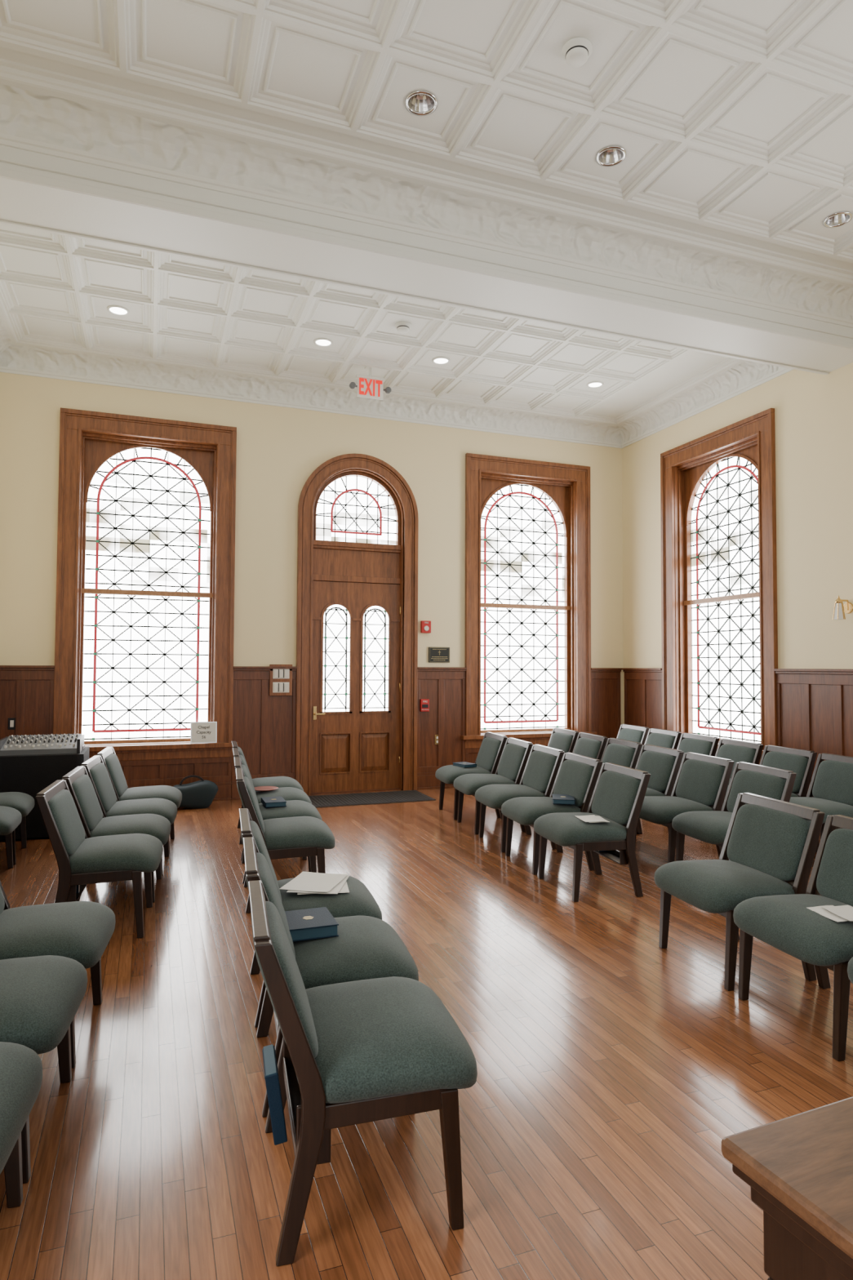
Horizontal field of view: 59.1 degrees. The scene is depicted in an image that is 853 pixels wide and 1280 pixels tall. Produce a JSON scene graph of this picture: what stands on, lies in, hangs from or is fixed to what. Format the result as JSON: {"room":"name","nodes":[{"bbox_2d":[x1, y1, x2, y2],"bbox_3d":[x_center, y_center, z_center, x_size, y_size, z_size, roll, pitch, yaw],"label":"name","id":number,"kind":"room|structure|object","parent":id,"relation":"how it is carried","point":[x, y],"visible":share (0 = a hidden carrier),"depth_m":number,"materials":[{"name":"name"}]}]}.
{"room":"house of worship","nodes":[
{"label":"house of worship","id":0,"kind":"room"},
{"bbox_2d":[0,372,623,724],"bbox_3d":[-0.948,-0.697,9.218,8.280,5.050,0.320,1,-2,-20],"label":"wall","id":1,"kind":"structure","parent":0,"point":[278,448],"depth_m":8.77,"materials":[{"name":"beige paint"}]},
{"bbox_2d":[0,665,54,739],"bbox_3d":[-4.198,1.012,7.756,0.628,1.500,0.065,1,-2,-20],"label":"trim","id":2,"kind":"structure","parent":1,"relation":"attached to","point":[26,691],"depth_m":7.80,"materials":[{"name":"brown wood"}]},
{"bbox_2d":[53,407,236,742],"bbox_3d":[-3.094,-0.642,8.387,1.824,3.602,0.352,1,-2,-20],"label":"window frame","id":3,"kind":"structure","parent":1,"relation":"attached to","point":[76,426],"depth_m":8.22,"materials":[{"name":"brown wood"}]},
{"bbox_2d":[81,447,210,741],"bbox_3d":[-3.126,-0.508,8.468,1.320,3.340,0.001,1,-2,-20],"label":"glass","id":4,"kind":"object","parent":1,"relation":"attached to","point":[91,532],"visible":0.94,"depth_m":8.46,"materials":[{"name":"grey"}]},
{"bbox_2d":[81,447,210,740],"bbox_3d":[-3.121,-0.531,8.456,1.310,3.285,0.013,1,-2,-20],"label":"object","id":5,"kind":"object","parent":1,"relation":"attached to","point":[167,463],"visible":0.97,"depth_m":8.44,"materials":[{"name":"grey"}]},
{"bbox_2d":[81,588,212,744],"bbox_3d":[-3.109,0.295,8.382,1.400,1.688,0.070,1,-2,-20],"label":"meeting rail","id":6,"kind":"object","parent":1,"relation":"attached to","point":[91,591],"visible":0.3,"depth_m":8.34,"materials":[{"name":"brown wood"}]},
{"bbox_2d":[83,439,214,511],"bbox_3d":[-3.104,-1.859,8.472,1.400,0.740,0.065,1,-2,-20],"label":"arched spandrel","id":7,"kind":"object","parent":1,"relation":"attached to","point":[96,452],"visible":0.86,"depth_m":8.38,"materials":[{"name":"brown wood"}]},
{"bbox_2d":[84,741,238,760],"bbox_3d":[-3.094,1.224,8.297,1.940,0.165,0.400,1,-2,-20],"label":"sill","id":8,"kind":"structure","parent":1,"relation":"attached to","point":[161,750],"depth_m":8.23,"materials":[{"name":"brown wood"}]},
{"bbox_2d":[190,721,217,743],"bbox_3d":[-2.475,1.028,8.362,0.280,0.235,0.034,1,-2,-20],"label":"sign","id":9,"kind":"object","parent":8,"relation":"on","point":[200,731],"visible":1,"depth_m":8.36,"materials":[{"name":"white paper"}]},
{"bbox_2d":[119,756,231,800],"bbox_3d":[-3.053,1.543,8.171,1.820,0.480,0.045,1,-2,-20],"label":"trim","id":10,"kind":"structure","parent":1,"relation":"attached to","point":[137,773],"depth_m":8.30,"materials":[{"name":"brown wood"}]},
{"bbox_2d":[231,666,297,799],"bbox_3d":[-1.855,1.054,8.618,0.718,1.500,0.065,1,-2,-20],"label":"wainscoting","id":11,"kind":"structure","parent":1,"relation":"attached to","point":[264,724],"depth_m":8.62,"materials":[{"name":"brown wood"}]},
{"bbox_2d":[269,664,292,695],"bbox_3d":[-1.682,0.462,8.695,0.260,0.360,0.038,1,-2,-20],"label":"light switch panel","id":12,"kind":"object","parent":1,"relation":"attached to","point":[280,679],"visible":1,"depth_m":8.68,"materials":[{"name":"plastic"}]},
{"bbox_2d":[311,580,400,792],"bbox_3d":[-0.847,0.558,9.118,1.121,2.513,0.115,1,-2,-20],"label":"door","id":13,"kind":"structure","parent":1,"relation":"in","point":[356,748],"depth_m":9.12,"materials":[{"name":"wood"}]},
{"bbox_2d":[322,607,350,711],"bbox_3d":[-1.093,0.235,9.076,0.340,1.265,0.014,1,-2,-20],"label":"light","id":14,"kind":"object","parent":13,"relation":"in","point":[346,637],"depth_m":9.08,"materials":[{"name":"glass"}]},
{"bbox_2d":[362,608,388,711],"bbox_3d":[-0.633,0.243,9.245,0.340,1.265,0.014,1,-2,-20],"label":"light","id":15,"kind":"object","parent":13,"relation":"in","point":[365,624],"depth_m":9.24,"materials":[{"name":"glass"}]},
{"bbox_2d":[295,453,418,795],"bbox_3d":[-0.858,-0.210,9.168,1.490,4.075,0.305,1,-2,-20],"label":"door frame","id":16,"kind":"structure","parent":1,"relation":"attached to","point":[373,466],"depth_m":9.15,"materials":[{"name":"brown wood"}]},
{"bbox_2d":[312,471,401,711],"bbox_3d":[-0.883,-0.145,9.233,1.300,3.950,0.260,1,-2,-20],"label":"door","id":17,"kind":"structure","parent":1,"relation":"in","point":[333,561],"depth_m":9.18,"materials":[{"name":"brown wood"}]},
{"bbox_2d":[315,475,395,545],"bbox_3d":[-0.861,-1.596,9.243,1.040,0.850,0.001,1,-2,-20],"label":"glass","id":18,"kind":"object","parent":17,"relation":"in","point":[351,481],"depth_m":9.24,"materials":[{"name":"glass"}]},
{"bbox_2d":[315,475,396,544],"bbox_3d":[-0.857,-1.598,9.231,1.030,0.833,0.012,1,-2,-20],"label":"transom leading","id":19,"kind":"object","parent":17,"relation":"attached to","point":[340,531],"visible":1,"depth_m":9.23,"materials":[{"name":"metal"}]},
{"bbox_2d":[0,297,794,448],"bbox_3d":[-0.301,-2.930,7.566,7.680,0.300,3.370,1,-2,-20],"label":"crown molding","id":20,"kind":"structure","parent":1,"relation":"attached to","point":[730,378],"depth_m":8.78,"materials":[{"name":"white paint"}]},
{"bbox_2d":[419,698,429,711],"bbox_3d":[-0.023,0.806,9.297,0.110,0.150,0.052,1,-2,-20],"label":"station","id":21,"kind":"object","parent":1,"relation":"attached to","point":[424,703],"visible":1,"depth_m":9.28,"materials":[{"name":"red"}]},
{"bbox_2d":[420,620,431,633],"bbox_3d":[-0.007,-0.163,9.343,0.124,0.150,0.060,1,-2,-20],"label":"fire alarm strobe","id":22,"kind":"object","parent":1,"relation":"attached to","point":[425,626],"visible":1,"depth_m":9.32,"materials":[{"name":"red"}]},
{"bbox_2d":[428,647,449,662],"bbox_3d":[0.159,0.186,9.412,0.280,0.190,0.024,1,-2,-20],"label":"memorial plaque","id":23,"kind":"object","parent":1,"relation":"attached to","point":[439,655],"visible":1,"depth_m":9.40,"materials":[{"name":"brown metal"}]},
{"bbox_2d":[417,666,466,789],"bbox_3d":[0.187,1.090,9.369,0.653,1.500,0.065,1,-2,-20],"label":"wainscoting","id":24,"kind":"structure","parent":1,"relation":"attached to","point":[444,687],"depth_m":9.37,"materials":[{"name":"brown wood"}]},
{"bbox_2d":[465,745,547,763],"bbox_3d":[1.344,1.620,9.787,1.820,0.480,0.045,1,-2,-20],"label":"wainscoting","id":25,"kind":"structure","parent":1,"relation":"attached to","point":[471,754],"depth_m":9.52,"materials":[{"name":"brown wood"}]},
{"bbox_2d":[480,484,564,729],"bbox_3d":[1.271,-0.430,10.084,1.320,3.340,0.001,1,-2,-20],"label":"glass","id":26,"kind":"object","parent":1,"relation":"attached to","point":[561,722],"visible":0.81,"depth_m":10.09,"materials":[{"name":"grey"}]},
{"bbox_2d":[480,484,564,729],"bbox_3d":[1.275,-0.453,10.072,1.310,3.285,0.013,1,-2,-20],"label":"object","id":27,"kind":"object","parent":1,"relation":"attached to","point":[509,494],"visible":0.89,"depth_m":10.07,"materials":[{"name":"grey"}]},
{"bbox_2d":[480,478,568,537],"bbox_3d":[1.293,-1.781,10.088,1.400,0.740,0.065,1,-2,-20],"label":"arched spandrel","id":28,"kind":"object","parent":1,"relation":"attached to","point":[559,495],"visible":0.71,"depth_m":10.20,"materials":[{"name":"brown wood"}]},
{"bbox_2d":[480,603,570,733],"bbox_3d":[1.288,0.373,9.999,1.400,1.688,0.070,1,-2,-20],"label":"meeting rail","id":29,"kind":"object","parent":1,"relation":"attached to","point":[482,605],"visible":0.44,"depth_m":9.97,"materials":[{"name":"brown wood"}]},
{"bbox_2d":[465,453,591,735],"bbox_3d":[1.303,-0.564,10.004,1.824,3.602,0.352,1,-2,-20],"label":"window frame","id":30,"kind":"structure","parent":1,"relation":"attached to","point":[477,466],"depth_m":10.07,"materials":[{"name":"brown wood"}]},
{"bbox_2d":[460,731,596,748],"bbox_3d":[1.303,1.302,9.914,1.940,0.165,0.400,1,-2,-20],"label":"sill","id":31,"kind":"structure","parent":1,"relation":"attached to","point":[542,738],"depth_m":9.73,"materials":[{"name":"brown wood"}]},
{"bbox_2d":[538,489,565,728],"bbox_3d":[1.266,-0.465,10.100,1.480,3.450,0.010,1,-2,-20],"label":"window","id":32,"kind":"structure","parent":1,"relation":"in","point":[539,490],"depth_m":10.32,"materials":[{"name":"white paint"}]},
{"bbox_2d":[591,667,622,737],"bbox_3d":[2.432,1.130,10.194,0.483,1.500,0.065,1,-2,-20],"label":"trim","id":33,"kind":"structure","parent":1,"relation":"attached to","point":[606,703],"depth_m":10.22,"materials":[{"name":"brown wood"}]},
{"bbox_2d":[0,787,852,1279],"bbox_3d":[1.081,1.685,3.587,8.280,0.100,12.090,1,-2,-20],"label":"floor","id":34,"kind":"structure","parent":0,"point":[615,1067],"depth_m":2.71,"materials":[{"name":"brown wood"}]},
{"bbox_2d":[0,805,21,868],"bbox_3d":[-3.209,1.273,5.258,0.624,0.808,0.600,1,-2,-19],"label":"chair","id":35,"kind":"object","parent":34,"relation":"on","point":[10,817],"visible":1,"depth_m":5.37,"materials":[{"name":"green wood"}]},
{"bbox_2d":[0,791,34,864],"bbox_3d":[-3.428,1.294,5.869,0.624,0.808,0.600,1,-2,-20],"label":"chair","id":36,"kind":"object","parent":34,"relation":"on","point":[24,802],"visible":0.7,"depth_m":5.85,"materials":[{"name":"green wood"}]},
{"bbox_2d":[0,1041,42,1208],"bbox_3d":[-1.302,1.156,1.792,0.624,0.808,0.600,1,-2,-14],"label":"chair","id":37,"kind":"object","parent":34,"relation":"on","point":[20,1066],"visible":1,"depth_m":1.96,"materials":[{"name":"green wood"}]},
{"bbox_2d":[0,955,87,1183],"bbox_3d":[-1.460,1.178,2.417,0.624,0.808,0.600,1,-2,-14],"label":"chair","id":38,"kind":"object","parent":34,"relation":"on","point":[41,997],"visible":0.8,"depth_m":2.37,"materials":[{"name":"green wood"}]},
{"bbox_2d":[0,733,88,839],"bbox_3d":[-3.594,1.285,6.757,1.015,0.848,0.684,1,-2,-20],"label":"desk","id":39,"kind":"object","parent":34,"relation":"on","point":[29,764],"visible":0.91,"depth_m":6.51,"materials":[{"name":"black fabric"}]},
{"bbox_2d":[0,881,115,1068],"bbox_3d":[-1.619,1.200,3.041,0.624,0.808,0.600,1,-2,-14],"label":"chair","id":40,"kind":"object","parent":34,"relation":"on","point":[81,931],"visible":0.84,"depth_m":2.96,"materials":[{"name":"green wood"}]},
{"bbox_2d":[35,779,163,937],"bbox_3d":[-1.873,1.247,4.378,0.624,0.808,0.600,1,-2,-15],"label":"chair","id":41,"kind":"object","parent":34,"relation":"on","point":[82,860],"visible":0.94,"depth_m":4.15,"materials":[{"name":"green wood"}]},
{"bbox_2d":[61,765,170,902],"bbox_3d":[-2.037,1.269,5.002,0.624,0.808,0.600,1,-2,-15],"label":"chair","id":42,"kind":"object","parent":34,"relation":"on","point":[79,784],"visible":0.54,"depth_m":4.85,"materials":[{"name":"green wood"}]},
{"bbox_2d":[80,755,177,875],"bbox_3d":[-2.200,1.290,5.622,0.624,0.808,0.600,1,-2,-14],"label":"chair","id":43,"kind":"object","parent":34,"relation":"on","point":[95,768],"visible":0.59,"depth_m":5.48,"materials":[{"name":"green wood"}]},
{"bbox_2d":[97,746,182,853],"bbox_3d":[-2.364,1.312,6.247,0.624,0.808,0.600,1,-2,-15],"label":"chair","id":44,"kind":"object","parent":34,"relation":"on","point":[111,762],"visible":0.52,"depth_m":6.11,"materials":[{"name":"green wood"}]},
{"bbox_2d":[173,775,217,808],"bbox_3d":[-2.492,1.618,8.004,0.530,0.358,0.280,1,-2,-20],"label":"duffel bag","id":45,"kind":"object","parent":34,"relation":"on","point":[199,794],"visible":0.75,"depth_m":7.91,"materials":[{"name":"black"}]},
{"bbox_2d":[231,741,303,840],"bbox_3d":[-1.442,1.336,6.806,0.624,0.808,0.600,1,-2,-16],"label":"chair","id":46,"kind":"object","parent":34,"relation":"on","point":[277,781],"visible":0.35,"depth_m":6.68,"materials":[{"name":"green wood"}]},
{"bbox_2d":[232,748,311,860],"bbox_3d":[-1.271,1.315,6.181,0.624,0.808,0.600,1,-2,-15],"label":"chair","id":47,"kind":"object","parent":34,"relation":"on","point":[288,793],"visible":0.26,"depth_m":6.05,"materials":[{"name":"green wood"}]},
{"bbox_2d":[234,756,321,883],"bbox_3d":[-1.102,1.293,5.557,0.624,0.808,0.600,1,-2,-14],"label":"chair","id":48,"kind":"object","parent":34,"relation":"on","point":[294,808],"visible":0.37,"depth_m":5.40,"materials":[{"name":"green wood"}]},
{"bbox_2d":[261,795,286,807],"bbox_3d":[-1.128,1.194,5.553,0.152,0.036,0.240,1,-2,-20],"label":"book","id":49,"kind":"object","parent":48,"relation":"on","point":[268,802],"visible":1,"depth_m":5.48,"materials":[{"name":"blue paper"}]},
{"bbox_2d":[235,768,335,913],"bbox_3d":[-0.933,1.271,4.935,0.624,0.808,0.600,1,-2,-15],"label":"chair","id":50,"kind":"object","parent":34,"relation":"on","point":[284,837],"visible":0.65,"depth_m":4.70,"materials":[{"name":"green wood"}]},
{"bbox_2d":[239,808,382,1027],"bbox_3d":[-0.548,1.220,3.486,0.624,0.808,0.600,1,-2,-15],"label":"chair","id":51,"kind":"object","parent":34,"relation":"on","point":[359,900],"visible":0.3,"depth_m":3.32,"materials":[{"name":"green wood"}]},
{"bbox_2d":[280,871,349,894],"bbox_3d":[-0.499,1.134,3.507,0.318,0.015,0.344,0,-2,3],"label":"paper sheets","id":52,"kind":"object","parent":51,"relation":"on","point":[306,882],"visible":1,"depth_m":3.48,"materials":[{"name":"paper"}]},
{"bbox_2d":[243,836,418,1117],"bbox_3d":[-0.378,1.198,2.863,0.624,0.808,0.600,1,-2,-15],"label":"chair","id":53,"kind":"object","parent":34,"relation":"on","point":[365,947],"visible":0.41,"depth_m":2.70,"materials":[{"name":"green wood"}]},
{"bbox_2d":[284,906,338,942],"bbox_3d":[-0.458,1.096,2.907,0.192,0.046,0.220,1,-2,-20],"label":"book","id":54,"kind":"object","parent":53,"relation":"on","point":[306,924],"visible":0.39,"depth_m":2.84,"materials":[{"name":"blue paper"}]},
{"bbox_2d":[311,787,402,795],"bbox_3d":[-0.878,1.821,9.125,1.180,0.012,0.260,1,-2,-20],"label":"threshold","id":55,"kind":"object","parent":34,"relation":"on","point":[396,788],"visible":0.5,"depth_m":9.01,"materials":[{"name":"brown wood"}]},
{"bbox_2d":[248,880,477,1266],"bbox_3d":[-0.209,1.177,2.241,0.624,0.808,0.600,1,-2,-15],"label":"chair","id":56,"kind":"object","parent":34,"relation":"on","point":[355,1052],"visible":0.98,"depth_m":2.01,"materials":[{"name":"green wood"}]},
{"bbox_2d":[262,1044,287,1145],"bbox_3d":[-0.430,1.281,2.129,0.063,0.194,0.162,1,-2,-15],"label":"book","id":57,"kind":"object","parent":56,"relation":"in","point":[273,1086],"visible":1,"depth_m":2.05,"materials":[{"name":"blue"}]},
{"bbox_2d":[308,790,435,807],"bbox_3d":[-0.669,1.802,8.573,1.400,0.012,0.700,1,-2,-20],"label":"door mat","id":58,"kind":"object","parent":34,"relation":"on","point":[406,796],"visible":0.97,"depth_m":8.52,"materials":[{"name":"grey rubber"}]},
{"bbox_2d":[435,732,507,819],"bbox_3d":[0.442,1.379,7.748,0.624,0.808,0.600,1,-2,-14],"label":"chair","id":59,"kind":"object","parent":34,"relation":"on","point":[492,745],"visible":0.69,"depth_m":7.61,"materials":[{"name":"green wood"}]},
{"bbox_2d":[453,737,533,834],"bbox_3d":[0.609,1.356,7.106,0.624,0.808,0.600,1,-2,-14],"label":"chair","id":60,"kind":"object","parent":34,"relation":"on","point":[515,754],"visible":0.72,"depth_m":6.98,"materials":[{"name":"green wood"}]},
{"bbox_2d":[475,744,564,852],"bbox_3d":[0.776,1.333,6.458,0.624,0.808,0.600,1,-2,-15],"label":"chair","id":61,"kind":"object","parent":34,"relation":"on","point":[543,764],"visible":0.69,"depth_m":6.36,"materials":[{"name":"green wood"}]},
{"bbox_2d":[501,752,603,874],"bbox_3d":[0.943,1.311,5.815,0.624,0.808,0.600,1,-2,-15],"label":"chair","id":62,"kind":"object","parent":34,"relation":"on","point":[577,775],"visible":0.62,"depth_m":5.69,"materials":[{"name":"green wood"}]},
{"bbox_2d":[551,794,575,804],"bbox_3d":[1.040,1.209,5.720,0.162,0.036,0.240,0,-2,8],"label":"book","id":63,"kind":"object","parent":62,"relation":"on","point":[557,798],"visible":0.84,"depth_m":5.62,"materials":[{"name":"blue paper"}]},
{"bbox_2d":[547,727,579,753],"bbox_3d":[1.289,1.405,8.388,0.624,0.808,0.600,1,-2,-15],"label":"chair","id":64,"kind":"object","parent":34,"relation":"on","point":[562,739],"visible":0.23,"depth_m":8.36,"materials":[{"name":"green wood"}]},
{"bbox_2d":[572,732,608,759],"bbox_3d":[1.454,1.384,7.761,0.624,0.808,0.600,1,-2,-14],"label":"chair","id":65,"kind":"object","parent":34,"relation":"on","point":[588,744],"visible":0.27,"depth_m":7.74,"materials":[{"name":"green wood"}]},
{"bbox_2d":[533,762,650,902],"bbox_3d":[1.109,1.288,5.171,0.624,0.808,0.600,1,-2,-15],"label":"chair","id":66,"kind":"object","parent":34,"relation":"on","point":[619,793],"visible":0.97,"depth_m":5.00,"materials":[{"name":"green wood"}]},
{"bbox_2d":[574,814,609,822],"bbox_3d":[1.110,1.200,5.049,0.174,0.011,0.208,1,-2,-7],"label":"paper sheets","id":67,"kind":"object","parent":66,"relation":"on","point":[592,818],"visible":1,"depth_m":5.05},
{"bbox_2d":[600,737,642,768],"bbox_3d":[1.619,1.361,7.131,0.624,0.808,0.600,1,-2,-15],"label":"chair","id":68,"kind":"object","parent":34,"relation":"on","point":[624,753],"visible":0.19,"depth_m":7.12,"materials":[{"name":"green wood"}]},
{"bbox_2d":[616,724,649,745],"bbox_3d":[2.236,1.432,8.999,0.624,0.808,0.600,1,-2,-15],"label":"chair","id":69,"kind":"object","parent":34,"relation":"on","point":[629,732],"visible":0.24,"depth_m":9.00,"materials":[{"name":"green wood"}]},
{"bbox_2d":[635,744,684,848],"bbox_3d":[1.785,1.339,6.502,0.624,0.808,0.600,1,-2,-15],"label":"chair","id":70,"kind":"object","parent":34,"relation":"on","point":[663,764],"visible":0.45,"depth_m":6.43,"materials":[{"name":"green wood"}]},
{"bbox_2d":[644,728,681,749],"bbox_3d":[2.401,1.410,8.373,0.624,0.808,0.600,1,-2,-15],"label":"chair","id":71,"kind":"object","parent":34,"relation":"on","point":[655,736],"visible":0.24,"depth_m":8.37,"materials":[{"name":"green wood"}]},
{"bbox_2d":[635,751,734,862],"bbox_3d":[1.950,1.317,5.874,0.624,0.808,0.600,1,-2,-15],"label":"chair","id":72,"kind":"object","parent":34,"relation":"on","point":[702,780],"visible":0.68,"depth_m":5.75,"materials":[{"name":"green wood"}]},
{"bbox_2d":[676,733,719,757],"bbox_3d":[2.566,1.388,7.742,0.624,0.808,0.600,1,-2,-15],"label":"chair","id":73,"kind":"object","parent":34,"relation":"on","point":[688,742],"visible":0.22,"depth_m":7.75,"materials":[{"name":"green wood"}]},
{"bbox_2d":[671,761,796,861],"bbox_3d":[2.114,1.296,5.249,0.624,0.808,0.600,1,-2,-14],"label":"chair","id":74,"kind":"object","parent":34,"relation":"on","point":[711,827],"visible":0.53,"depth_m":5.23,"materials":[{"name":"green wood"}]},
{"bbox_2d":[715,738,764,785],"bbox_3d":[2.730,1.366,7.118,0.624,0.808,0.600,1,-2,-14],"label":"chair","id":75,"kind":"object","parent":34,"relation":"on","point":[737,751],"visible":0.27,"depth_m":7.11,"materials":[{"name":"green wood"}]},
{"bbox_2d":[654,792,825,991],"bbox_3d":[1.567,1.243,3.856,0.624,0.808,0.600,1,-2,-15],"label":"chair","id":76,"kind":"object","parent":34,"relation":"on","point":[770,846],"visible":0.85,"depth_m":3.75,"materials":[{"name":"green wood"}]},
{"bbox_2d":[724,745,817,799],"bbox_3d":[2.896,1.344,6.488,0.624,0.808,0.600,1,-2,-15],"label":"chair","id":77,"kind":"object","parent":34,"relation":"on","point":[801,762],"visible":0.27,"depth_m":6.41,"materials":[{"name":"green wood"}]},
{"bbox_2d":[721,1096,852,1279],"bbox_3d":[1.145,1.150,1.029,1.200,0.785,0.750,1,-2,-23],"label":"table","id":78,"kind":"object","parent":34,"relation":"on","point":[797,1168],"visible":1,"depth_m":1.08,"materials":[{"name":"brown wood"}]},
{"bbox_2d":[733,814,852,1061],"bbox_3d":[1.736,1.221,3.233,0.624,0.808,0.600,1,-2,-16],"label":"chair","id":79,"kind":"object","parent":34,"relation":"on","point":[784,922],"visible":0.98,"depth_m":3.23,"materials":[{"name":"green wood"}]},
{"bbox_2d":[807,905,852,922],"bbox_3d":[1.719,1.129,3.110,0.189,0.015,0.212,1,-2,-8],"label":"booklet","id":80,"kind":"object","parent":79,"relation":"on","point":[842,913],"visible":1,"depth_m":3.12,"materials":[{"name":"white paper"}]},
{"bbox_2d":[789,752,852,852],"bbox_3d":[3.061,1.322,5.858,0.624,0.808,0.600,1,-2,-15],"label":"chair","id":81,"kind":"object","parent":34,"relation":"on","point":[830,791],"visible":0.59,"depth_m":5.91,"materials":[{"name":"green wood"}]},
{"bbox_2d":[0,0,852,417],"bbox_3d":[1.103,-3.310,3.767,8.280,0.282,12.090,1,-2,-20],"label":"ceiling","id":82,"kind":"structure","parent":0,"point":[732,120],"depth_m":4.70,"materials":[{"name":"white paint"}]},
{"bbox_2d":[106,305,129,315],"bbox_3d":[-2.905,-3.103,7.093,0.196,0.014,0.196,1,-2,-20],"label":"recessed light","id":83,"kind":"object","parent":82,"relation":"in","point":[114,309],"visible":1,"depth_m":7.09,"materials":[{"name":"white paint"}]},
{"bbox_2d":[313,337,333,346],"bbox_3d":[-1.066,-3.071,7.769,0.196,0.014,0.196,1,-2,-20],"label":"recessed light","id":84,"kind":"object","parent":82,"relation":"in","point":[322,342],"visible":1,"depth_m":7.77,"materials":[{"name":"white paint"}]},
{"bbox_2d":[349,365,391,399],"bbox_3d":[-0.629,-2.874,8.398,0.478,0.355,0.100,1,-2,-20],"label":"exit sign","id":85,"kind":"object","parent":82,"relation":"attached to","point":[368,387],"visible":1,"depth_m":8.38,"materials":[{"name":"white paint"}]},
{"bbox_2d":[395,321,411,333],"bbox_3d":[-0.230,-3.053,7.378,0.164,0.067,0.164,1,-2,-20],"label":"smoke detector","id":86,"kind":"object","parent":82,"relation":"attached to","point":[402,327],"visible":1,"depth_m":7.33,"materials":[{"name":"white paint"}]},
{"bbox_2d":[404,90,437,115],"bbox_3d":[-0.031,-3.235,4.472,0.196,0.112,0.196,1,-2,-20],"label":"recessed light","id":87,"kind":"object","parent":82,"relation":"in","point":[418,103],"visible":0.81,"depth_m":4.52,"materials":[{"name":"silver metal"}]},
{"bbox_2d":[0,145,852,374],"bbox_3d":[0.367,-2.942,5.749,7.680,0.602,0.560,1,-2,-20],"label":"beam","id":88,"kind":"structure","parent":82,"relation":"attached to","point":[39,192],"depth_m":5.36,"materials":[{"name":"white paint"}]},
{"bbox_2d":[0,57,852,328],"bbox_3d":[1.824,-3.129,1.798,7.680,0.300,7.910,1,-2,-20],"label":"ceiling beam","id":89,"kind":"structure","parent":88,"relation":"attached to","point":[42,111],"depth_m":5.09,"materials":[{"name":"white paint"}]},
{"bbox_2d":[561,36,592,67],"bbox_3d":[0.816,-3.168,4.078,0.164,0.067,0.164,1,-2,-20],"label":"smoke detector","id":90,"kind":"object","parent":82,"relation":"attached to","point":[576,51],"visible":1,"depth_m":4.04,"materials":[{"name":"white paint"}]},
{"bbox_2d":[565,44,588,55],"bbox_3d":[0.816,-3.167,4.078,0.124,0.008,0.124,1,-2,-20],"label":"vent","id":91,"kind":"object","parent":90,"relation":"attached to","point":[570,49],"depth_m":4.03,"materials":[{"name":"plastic"}]},
{"bbox_2d":[595,145,626,166],"bbox_3d":[1.207,-3.213,4.927,0.196,0.112,0.196,1,-2,-20],"label":"recessed light","id":92,"kind":"object","parent":82,"relation":"in","point":[614,155],"visible":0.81,"depth_m":4.98,"materials":[{"name":"silver metal"}]},
{"bbox_2d":[822,211,852,227],"bbox_3d":[3.065,-3.180,5.611,0.196,0.112,0.196,1,-2,-20],"label":"recessed light","id":93,"kind":"object","parent":82,"relation":"in","point":[842,218],"visible":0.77,"depth_m":5.66,"materials":[{"name":"silver metal"}]},
{"bbox_2d":[622,362,852,724],"bbox_3d":[4.898,-0.827,4.919,0.320,5.050,11.790,1,-2,-20],"label":"wall","id":94,"kind":"structure","parent":0,"point":[814,411],"depth_m":7.64,"materials":[{"name":"beige paint"}]},
{"bbox_2d":[622,667,662,728],"bbox_3d":[2.838,1.120,9.868,0.065,1.500,0.838,1,-2,-20],"label":"trim","id":95,"kind":"structure","parent":94,"relation":"attached to","point":[642,686],"depth_m":9.87,"materials":[{"name":"brown wood"}]},
{"bbox_2d":[689,462,719,733],"bbox_3d":[3.551,-0.503,8.768,0.010,3.450,1.480,1,-2,-20],"label":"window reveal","id":96,"kind":"structure","parent":94,"relation":"in","point":[719,462],"depth_m":9.40,"materials":[{"name":"white paint"}]},
{"bbox_2d":[660,408,777,750],"bbox_3d":[3.452,-0.601,8.735,0.352,3.602,1.824,1,-2,-20],"label":"window frame","id":97,"kind":"structure","parent":94,"relation":"attached to","point":[759,428],"depth_m":9.17,"materials":[{"name":"brown wood"}]},
{"bbox_2d":[684,444,757,525],"bbox_3d":[3.499,-1.818,8.794,0.065,0.740,1.400,1,-2,-20],"label":"arched spandrel","id":98,"kind":"object","parent":94,"relation":"attached to","point":[694,477],"visible":0.62,"depth_m":9.22,"materials":[{"name":"brown wood"}]},
{"bbox_2d":[684,591,760,743],"bbox_3d":[3.477,0.336,8.711,0.070,1.688,1.400,1,-2,-20],"label":"meeting rail","id":99,"kind":"object","parent":94,"relation":"attached to","point":[752,595],"visible":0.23,"depth_m":8.74,"materials":[{"name":"brown wood"}]},
{"bbox_2d":[690,456,760,742],"bbox_3d":[3.525,-0.491,8.758,0.013,3.285,1.310,1,-2,-20],"label":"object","id":100,"kind":"object","parent":94,"relation":"attached to","point":[739,467],"visible":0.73,"depth_m":8.80,"materials":[{"name":"grey"}]},
{"bbox_2d":[691,456,760,742],"bbox_3d":[3.537,-0.468,8.761,0.001,3.340,1.320,1,-2,-20],"label":"glass","id":101,"kind":"object","parent":94,"relation":"attached to","point":[733,461],"visible":0.56,"depth_m":8.80,"materials":[{"name":"white"}]},
{"bbox_2d":[773,668,852,795],"bbox_3d":[4.124,0.999,6.378,0.065,1.500,2.956,1,-2,-20],"label":"wainscoting","id":102,"kind":"structure","parent":94,"relation":"attached to","point":[815,706],"depth_m":7.33,"materials":[{"name":"brown wood"}]},
{"bbox_2d":[832,595,852,619],"bbox_3d":[3.864,-0.305,6.999,0.168,0.230,0.110,1,-2,-20],"label":"wall sconce","id":103,"kind":"object","parent":94,"relation":"attached to","point":[839,611],"visible":1,"depth_m":6.98,"materials":[{"name":"glass"}]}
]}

